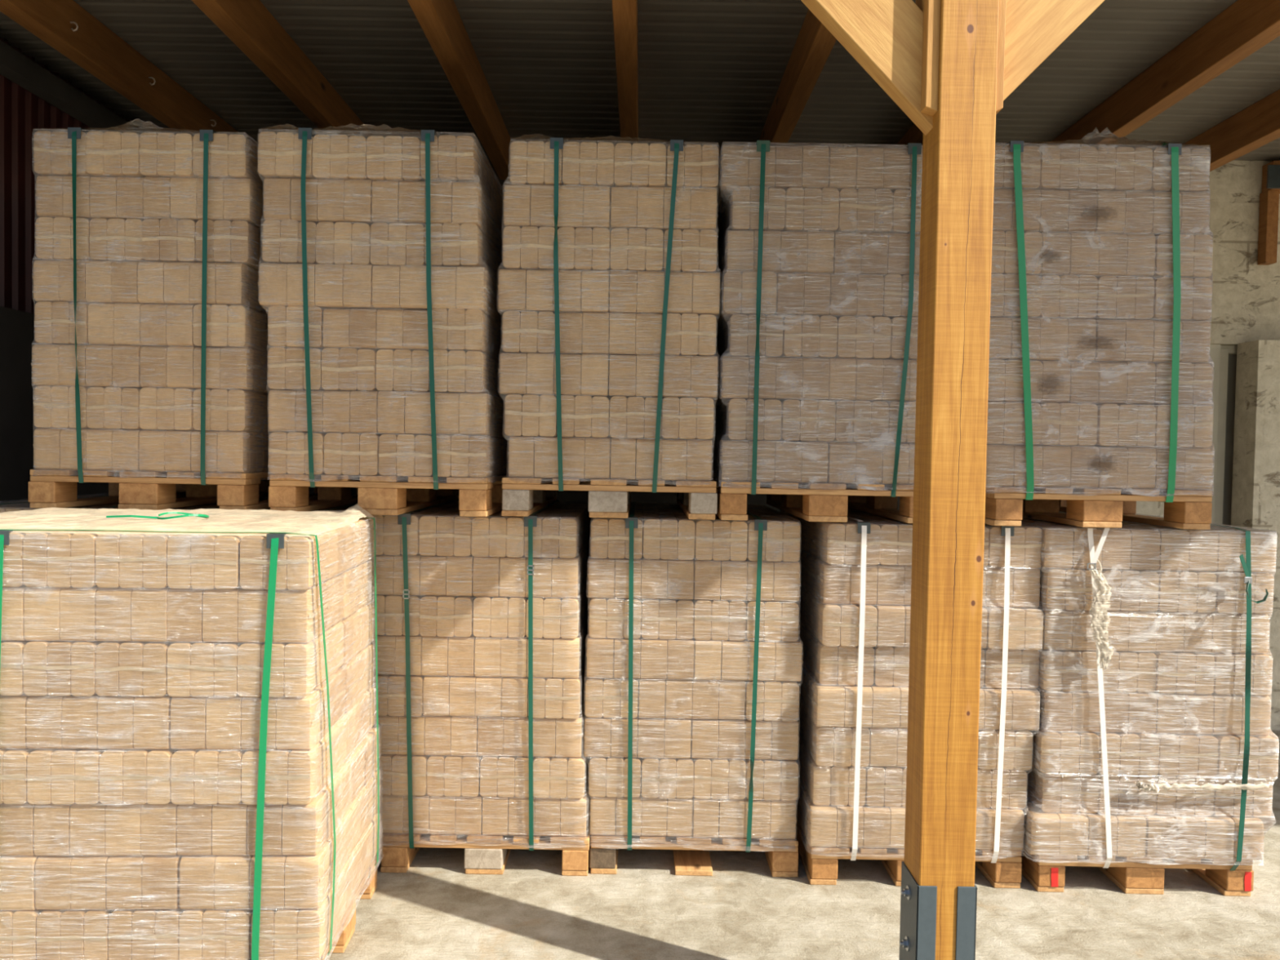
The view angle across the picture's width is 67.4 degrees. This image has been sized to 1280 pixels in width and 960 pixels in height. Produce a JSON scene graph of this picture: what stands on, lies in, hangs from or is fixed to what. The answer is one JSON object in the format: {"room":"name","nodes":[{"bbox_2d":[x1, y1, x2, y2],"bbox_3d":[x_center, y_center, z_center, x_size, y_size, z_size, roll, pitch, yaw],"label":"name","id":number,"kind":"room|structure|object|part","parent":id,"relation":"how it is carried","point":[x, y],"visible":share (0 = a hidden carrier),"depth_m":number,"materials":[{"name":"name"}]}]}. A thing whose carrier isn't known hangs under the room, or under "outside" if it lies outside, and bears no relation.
{"room":"open storage shed","nodes":[
{"label":"open storage shed","id":0,"kind":"room"},
{"bbox_2d":[0,306,108,501],"bbox_3d":[-3.056,0.329,4.293,0.200,2.250,3.440,1,2,0],"label":"wall","id":1,"kind":"structure","parent":0,"point":[16,326],"depth_m":4.54,"materials":[{"name":"black"}]},
{"bbox_2d":[0,37,147,313],"bbox_3d":[-2.976,-1.426,4.272,0.020,1.262,3.500,1,2,0],"label":"wall","id":2,"kind":"structure","parent":0,"point":[21,111],"depth_m":4.59,"materials":[{"name":"brown metal"}]},
{"bbox_2d":[0,40,142,133],"bbox_3d":[-2.902,-1.913,4.228,0.090,0.100,3.440,1,2,0],"label":"roof beam","id":3,"kind":"structure","parent":2,"relation":"attached to","point":[15,66],"depth_m":4.71,"materials":[{"name":"brown wood"}]},
{"bbox_2d":[0,0,1279,160],"bbox_3d":[2.209,-1.960,4.354,10.650,0.004,3.900,1,2,0],"label":"ceiling","id":4,"kind":"structure","parent":0,"point":[708,70],"depth_m":4.69,"materials":[{"name":"grey metal"}]},
{"bbox_2d":[308,146,1279,516],"bbox_3d":[2.180,-0.259,6.119,10.650,3.500,0.250,1,2,0],"label":"wall","id":5,"kind":"structure","parent":0,"point":[1246,301],"depth_m":5.96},
{"bbox_2d":[1209,344,1237,524],"bbox_3d":[3.657,0.334,6.101,0.359,2.368,0.140,1,2,0],"label":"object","id":6,"kind":"structure","parent":5,"relation":"in","point":[1224,357],"depth_m":6.05,"materials":[{"name":"grey concrete"}]},
{"bbox_2d":[1257,160,1279,265],"bbox_3d":[4.286,-1.627,5.880,0.970,0.610,0.125,1,2,0],"label":"wall bracket","id":7,"kind":"object","parent":5,"relation":"attached to","point":[1269,195],"visible":1,"depth_m":5.87,"materials":[{"name":"wood"}]},
{"bbox_3d":[3.845,-1.838,5.819,0.080,0.140,0.015,1,2,0],"label":"plate","id":8,"kind":"part","parent":7,"relation":"part of","materials":[{"name":"metal"}]},
{"bbox_2d":[324,731,1279,959],"bbox_3d":[0.969,1.778,-0.949,30.000,0.200,26.000,1,2,0],"label":"floor","id":9,"kind":"structure","parent":0,"point":[433,910],"depth_m":3.41,"materials":[{"name":"concrete"}]},
{"bbox_2d":[178,853,377,959],"bbox_3d":[-1.557,1.442,3.136,1.205,0.144,0.810,1,2,-3],"label":"wooden pallet","id":10,"kind":"object","parent":9,"relation":"on","point":[344,935],"visible":0.18,"depth_m":3.18,"materials":[{"name":"brown wood"}]},
{"bbox_2d":[0,503,383,959],"bbox_3d":[-1.544,0.752,3.118,1.261,1.332,0.831,1,2,-3],"label":"stack","id":11,"kind":"object","parent":10,"relation":"on","point":[190,757],"visible":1,"depth_m":2.73,"materials":[{"name":"brown wood"}]},
{"bbox_2d":[380,821,591,875],"bbox_3d":[-0.597,1.426,4.283,0.804,0.144,1.206,1,2,0],"label":"wooden pallet","id":12,"kind":"object","parent":9,"relation":"on","point":[483,854],"visible":0.27,"depth_m":3.68,"materials":[{"name":"brown wood"}]},
{"bbox_2d":[369,498,591,850],"bbox_3d":[-0.623,0.756,4.263,0.877,1.288,1.235,1,2,0],"label":"stack","id":13,"kind":"object","parent":12,"relation":"on","point":[482,621],"visible":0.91,"depth_m":3.67,"materials":[{"name":"brown wood"}]},
{"bbox_2d":[268,473,506,516],"bbox_3d":[-0.961,0.039,4.124,0.807,0.144,1.206,1,2,0],"label":"wooden pallet","id":14,"kind":"object","parent":13,"relation":"on","point":[378,495],"visible":0.7,"depth_m":3.52,"materials":[{"name":"brown wood"}]},
{"bbox_2d":[257,123,506,489],"bbox_3d":[-0.974,-0.649,4.104,0.864,1.325,1.249,1,2,0],"label":"stack","id":15,"kind":"object","parent":14,"relation":"on","point":[380,258],"visible":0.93,"depth_m":3.52,"materials":[{"name":"brown wood"}]},
{"bbox_2d":[501,476,717,519],"bbox_3d":[-0.114,0.052,4.184,0.806,0.144,1.207,1,2,0],"label":"wooden pallet","id":16,"kind":"object","parent":13,"relation":"on","point":[521,496],"visible":0.82,"depth_m":3.58,"materials":[{"name":"brown wood"}]},
{"bbox_2d":[496,133,721,493],"bbox_3d":[-0.116,-0.636,4.160,0.840,1.326,1.239,1,2,0],"label":"stack","id":17,"kind":"object","parent":16,"relation":"on","point":[609,274],"visible":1,"depth_m":3.57,"materials":[{"name":"brown wood"}]},
{"bbox_2d":[589,819,798,877],"bbox_3d":[0.209,1.439,4.304,0.810,0.144,1.206,1,2,0],"label":"wooden pallet","id":18,"kind":"object","parent":9,"relation":"on","point":[691,856],"visible":0.23,"depth_m":3.71,"materials":[{"name":"brown wood"}]},
{"bbox_2d":[582,501,803,852],"bbox_3d":[0.205,0.770,4.279,0.846,1.288,1.239,1,2,0],"label":"stack","id":19,"kind":"object","parent":18,"relation":"on","point":[693,677],"visible":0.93,"depth_m":3.69,"materials":[{"name":"brown wood"}]},
{"bbox_2d":[715,480,913,523],"bbox_3d":[0.702,0.067,4.173,0.806,0.144,1.205,1,2,0],"label":"wooden pallet","id":20,"kind":"object","parent":19,"relation":"on","point":[808,501],"visible":0.61,"depth_m":3.58,"materials":[{"name":"brown wood"}]},
{"bbox_2d":[712,140,922,497],"bbox_3d":[0.714,-0.613,4.150,0.858,1.311,1.243,1,2,0],"label":"stack","id":21,"kind":"object","parent":20,"relation":"on","point":[819,243],"visible":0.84,"depth_m":3.56,"materials":[{"name":"brown wood"}]},
{"bbox_2d":[796,817,1022,888],"bbox_3d":[1.051,1.456,4.244,0.807,0.144,1.207,1,2,0],"label":"wooden pallet","id":22,"kind":"object","parent":9,"relation":"on","point":[820,864],"visible":0.26,"depth_m":3.64,"materials":[{"name":"brown wood"}]},
{"bbox_2d":[779,506,1044,862],"bbox_3d":[1.082,0.787,4.220,0.877,1.288,1.248,1,2,0],"label":"stack","id":23,"kind":"object","parent":22,"relation":"on","point":[856,573],"visible":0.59,"depth_m":3.63,"materials":[{"name":"brown wood"}]},
{"bbox_2d":[984,486,1212,529],"bbox_3d":[1.703,0.086,4.123,0.806,0.144,1.207,1,2,0],"label":"wooden pallet","id":24,"kind":"object","parent":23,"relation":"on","point":[1004,505],"visible":0.66,"depth_m":3.52,"materials":[{"name":"brown wood"}]},
{"bbox_2d":[985,127,1214,502],"bbox_3d":[1.683,-0.624,4.103,0.888,1.368,1.237,1,2,0],"label":"stack","id":25,"kind":"object","parent":24,"relation":"on","point":[1101,366],"visible":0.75,"depth_m":3.51,"materials":[{"name":"brown wood"}]},
{"bbox_2d":[800,0,1104,959],"bbox_3d":[0.838,-0.041,2.655,1.462,3.220,0.240,1,2,0],"label":"timber post","id":26,"kind":"object","parent":9,"relation":"on","point":[951,66],"visible":1,"depth_m":2.60,"materials":[{"name":"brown wood"}]},
{"bbox_3d":[2.264,-1.666,2.609,10.330,0.080,0.140,1,2,0],"label":"header beam","id":27,"kind":"structure","parent":26,"relation":"on","visible":0},
{"bbox_2d":[0,0,238,132],"bbox_3d":[-2.442,-1.933,4.177,0.090,0.200,3.520,1,2,0],"label":"rafter","id":28,"kind":"object","parent":27,"relation":"on","point":[95,48],"visible":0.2,"depth_m":4.37,"materials":[{"name":"brown wood"}]},
{"bbox_2d":[70,21,78,31],"bbox_3d":[-2.380,-1.908,4.040,0.034,0.042,0.008,1,2,0],"label":"hook","id":29,"kind":"object","parent":28,"relation":"attached to","point":[71,22],"visible":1,"depth_m":4.04,"materials":[{"name":"grey metal"}]},
{"bbox_2d":[148,76,155,85],"bbox_3d":[-2.379,-1.946,4.683,0.034,0.042,0.008,1,2,0],"label":"hook","id":30,"kind":"object","parent":28,"relation":"attached to","point":[152,77],"visible":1,"depth_m":4.68,"materials":[{"name":"grey metal"}]},
{"bbox_2d":[209,119,216,126],"bbox_3d":[-2.379,-1.990,5.353,0.034,0.042,0.008,1,2,0],"label":"hook","id":31,"kind":"object","parent":28,"relation":"attached to","point":[210,119],"visible":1,"depth_m":5.35,"materials":[{"name":"grey metal"}]},
{"bbox_2d":[191,0,370,133],"bbox_3d":[-1.642,-1.919,4.177,0.090,0.200,3.520,1,2,0],"label":"rafter","id":32,"kind":"object","parent":27,"relation":"on","point":[249,24],"visible":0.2,"depth_m":4.29,"materials":[{"name":"brown wood"}]},
{"bbox_2d":[407,0,511,179],"bbox_3d":[-0.822,-1.905,4.177,0.090,0.200,3.520,1,2,0],"label":"rafter","id":33,"kind":"object","parent":27,"relation":"on","point":[441,22],"visible":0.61,"depth_m":4.38,"materials":[{"name":"brown wood"}]},
{"bbox_2d":[612,0,638,142],"bbox_3d":[-0.057,-1.892,4.177,0.090,0.200,3.520,1,2,0],"label":"rafter","id":34,"kind":"object","parent":27,"relation":"on","point":[624,11],"visible":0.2,"depth_m":4.13,"materials":[{"name":"brown wood"}]},
{"bbox_2d":[759,8,836,142],"bbox_3d":[0.748,-1.878,4.177,0.090,0.200,3.520,1,2,0],"label":"rafter","id":35,"kind":"object","parent":27,"relation":"on","point":[814,44],"visible":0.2,"depth_m":4.37,"materials":[{"name":"brown wood"}]},
{"bbox_2d":[897,124,923,145],"bbox_3d":[1.578,-1.863,4.177,0.090,0.200,3.520,1,2,0],"label":"rafter","id":36,"kind":"object","parent":27,"relation":"on","point":[914,135],"visible":0.02,"depth_m":5.39,"materials":[{"name":"brown wood"}]},
{"bbox_2d":[1052,0,1279,146],"bbox_3d":[2.458,-1.848,4.177,0.090,0.200,3.520,1,2,0],"label":"rafter","id":37,"kind":"object","parent":27,"relation":"on","point":[1245,27],"visible":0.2,"depth_m":4.25,"materials":[{"name":"brown wood"}]},
{"bbox_2d":[1184,88,1279,171],"bbox_3d":[3.237,-1.834,4.177,0.090,0.200,3.520,1,2,0],"label":"rafter","id":38,"kind":"object","parent":27,"relation":"on","point":[1257,125],"visible":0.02,"depth_m":5.09,"materials":[{"name":"brown wood"}]},
{"bbox_2d":[1021,848,1253,896],"bbox_3d":[1.909,1.472,4.212,0.809,0.144,1.207,1,2,1],"label":"wooden pallet","id":39,"kind":"object","parent":9,"relation":"on","point":[1131,876],"visible":0.34,"depth_m":3.61,"materials":[{"name":"brown wood"}]},
{"bbox_2d":[1020,511,1279,871],"bbox_3d":[1.938,0.800,4.152,0.934,1.296,1.321,1,2,1],"label":"stack","id":40,"kind":"object","parent":39,"relation":"on","point":[1155,739],"visible":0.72,"depth_m":3.60,"materials":[{"name":"brown wood"}]},
{"bbox_3d":[-1.483,1.410,4.303,0.805,0.144,1.207,1,2,0],"label":"wooden pallet","id":41,"kind":"object","parent":9,"relation":"on","visible":0},
{"bbox_2d":[171,497,357,511],"bbox_3d":[-1.468,0.740,4.285,0.838,1.288,1.232,1,2,0],"label":"stack","id":42,"kind":"object","parent":41,"relation":"on","point":[215,505],"visible":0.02,"depth_m":3.94,"materials":[{"name":"brown wood"}]},
{"bbox_3d":[-2.317,1.395,4.304,0.805,0.144,1.206,1,2,0],"label":"wooden pallet","id":43,"kind":"object","parent":9,"relation":"on","visible":0},
{"bbox_2d":[0,493,213,512],"bbox_3d":[-2.299,0.726,4.284,0.840,1.288,1.233,1,2,0],"label":"stack","id":44,"kind":"object","parent":43,"relation":"on","point":[16,504],"visible":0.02,"depth_m":3.87,"materials":[{"name":"brown wood"}]},
{"bbox_2d":[28,469,318,510],"bbox_3d":[-1.866,0.022,4.162,0.808,0.144,1.206,1,2,0],"label":"wooden pallet","id":45,"kind":"object","parent":44,"relation":"on","point":[47,488],"visible":0.6,"depth_m":3.56,"materials":[{"name":"brown wood"}]},
{"bbox_2d":[31,118,268,484],"bbox_3d":[-1.845,-0.677,4.140,0.818,1.349,1.239,1,2,0],"label":"stack","id":46,"kind":"object","parent":45,"relation":"on","point":[150,353],"visible":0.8,"depth_m":3.55,"materials":[{"name":"brown wood"}]},
{"bbox_2d":[1231,339,1279,731],"bbox_3d":[5.599,0.372,5.915,3.791,2.371,0.210,1,2,0],"label":"wall pier","id":47,"kind":"object","parent":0,"point":[1255,487],"visible":0.4,"depth_m":5.81,"materials":[{"name":"beige concrete"}]}
]}

